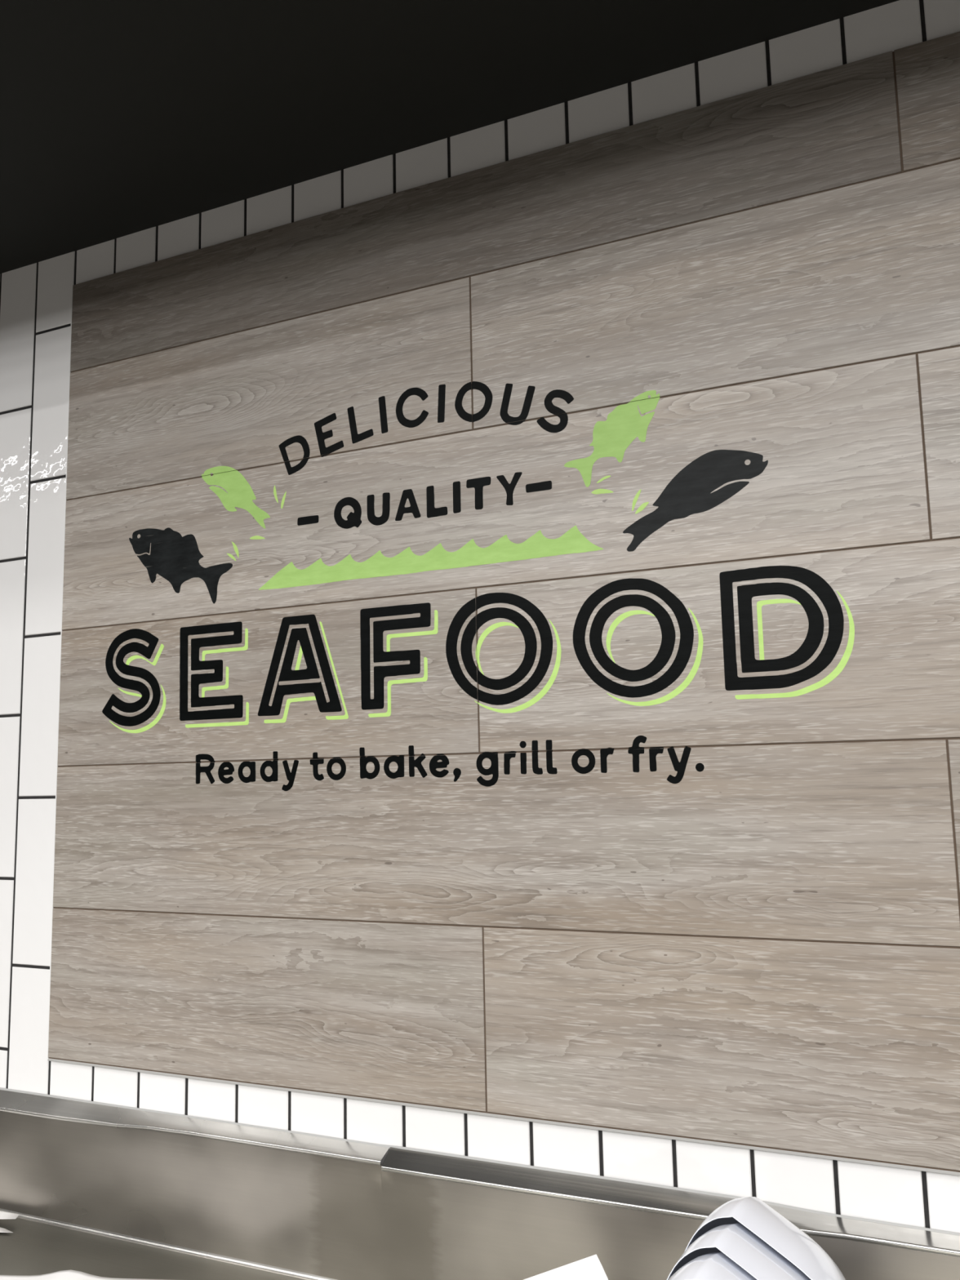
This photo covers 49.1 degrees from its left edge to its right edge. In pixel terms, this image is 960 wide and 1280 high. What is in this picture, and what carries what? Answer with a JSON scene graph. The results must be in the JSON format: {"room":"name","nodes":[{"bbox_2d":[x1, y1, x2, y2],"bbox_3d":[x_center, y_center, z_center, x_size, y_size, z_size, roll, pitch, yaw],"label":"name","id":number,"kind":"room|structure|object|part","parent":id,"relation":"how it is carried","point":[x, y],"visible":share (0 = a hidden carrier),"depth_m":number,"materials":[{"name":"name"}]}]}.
{"room":"food shop","nodes":[
{"label":"food shop","id":0,"kind":"room"},
{"bbox_2d":[0,0,898,273],"bbox_3d":[-0.361,-0.974,1.431,4.166,0.250,0.800,-5,-8,25],"label":"ceiling","id":1,"kind":"structure","parent":0,"point":[118,118],"depth_m":1.56,"materials":[{"name":"black paint"}]},
{"bbox_2d":[0,0,959,1232],"bbox_3d":[-0.140,0.396,1.670,4.166,2.913,0.120,-5,-8,25],"label":"wall","id":2,"kind":"structure","parent":0,"point":[36,299],"depth_m":1.78,"materials":[{"name":"white tile"}]},
{"bbox_2d":[47,31,959,1176],"bbox_3d":[0.115,-0.045,1.533,1.959,1.436,0.008,-5,-8,25],"label":"wood panel","id":3,"kind":"object","parent":2,"relation":"attached to","point":[509,658],"visible":1,"depth_m":1.53,"materials":[{"name":"grey wood"}]},
{"bbox_3d":[-0.771,0.025,1.941,0.003,1.434,0.007,-5,-8,25],"label":"edge trim","id":4,"kind":"part","parent":3,"relation":"part of","materials":[{"name":"white"}]},
{"bbox_3d":[0.130,0.664,1.440,1.958,0.005,0.006,-5,-8,25],"label":"edge trim","id":5,"kind":"part","parent":3,"relation":"part of","materials":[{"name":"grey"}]},
{"bbox_3d":[-3.481,1.368,-2.994,17.000,0.100,11.120,-5,-8,25],"label":"floor","id":6,"kind":"structure","parent":0,"visible":0},
{"bbox_2d":[0,1087,959,1279],"bbox_3d":[-0.157,1.241,1.119,3.251,1.095,0.699,-5,-8,25],"label":"countertop","id":7,"kind":"structure","parent":6,"relation":"on","point":[97,1188],"depth_m":1.57,"materials":[{"name":"grey metal"}]},
{"bbox_2d":[0,1210,19,1232],"bbox_3d":[-0.940,0.980,1.774,0.350,0.012,0.146,-5,-8,25],"label":"folded paper","id":8,"kind":"object","parent":7,"relation":"on","point":[3,1215],"visible":1,"depth_m":1.77,"materials":[{"name":"white paper"}]},
{"bbox_2d":[0,1270,167,1279],"bbox_3d":[-0.763,0.940,1.490,0.626,0.010,0.305,-3,-8,15],"label":"paper sheet","id":9,"kind":"object","parent":7,"relation":"on","point":[64,1274],"visible":1,"depth_m":1.56,"materials":[{"name":"white paper"}]},
{"bbox_2d":[0,1217,305,1279],"bbox_3d":[-0.171,0.909,1.147,3.251,0.040,0.666,-5,-8,25],"label":"countertop","id":10,"kind":"structure","parent":7,"relation":"on","point":[33,1247],"depth_m":1.63,"materials":[{"name":"metal"}]},
{"bbox_2d":[523,1253,608,1279],"bbox_3d":[0.086,0.798,1.203,0.203,0.180,0.032,-4,-8,22],"label":"paper card","id":11,"kind":"object","parent":7,"relation":"on","point":[590,1268],"visible":1,"depth_m":1.22,"materials":[{"name":"white paper"}]},
{"bbox_2d":[668,1252,756,1279],"bbox_3d":[0.258,0.714,0.987,0.191,0.284,0.195,-5,-8,25],"label":"plastic bowl","id":12,"kind":"object","parent":7,"relation":"on","point":[717,1265],"visible":0.83,"depth_m":0.96,"materials":[{"name":"white plastic"}]},
{"bbox_2d":[666,1222,811,1279],"bbox_3d":[0.288,0.721,1.051,0.191,0.284,0.195,-5,-8,25],"label":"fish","id":13,"kind":"object","parent":7,"relation":"on","point":[736,1242],"visible":0.8,"depth_m":1.02,"materials":[{"name":"white"}]},
{"bbox_2d":[684,1196,845,1279],"bbox_3d":[0.320,0.729,1.117,0.191,0.284,0.195,-5,-8,25],"label":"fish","id":14,"kind":"object","parent":7,"relation":"on","point":[789,1241],"visible":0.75,"depth_m":1.08,"materials":[{"name":"white"}]}
]}

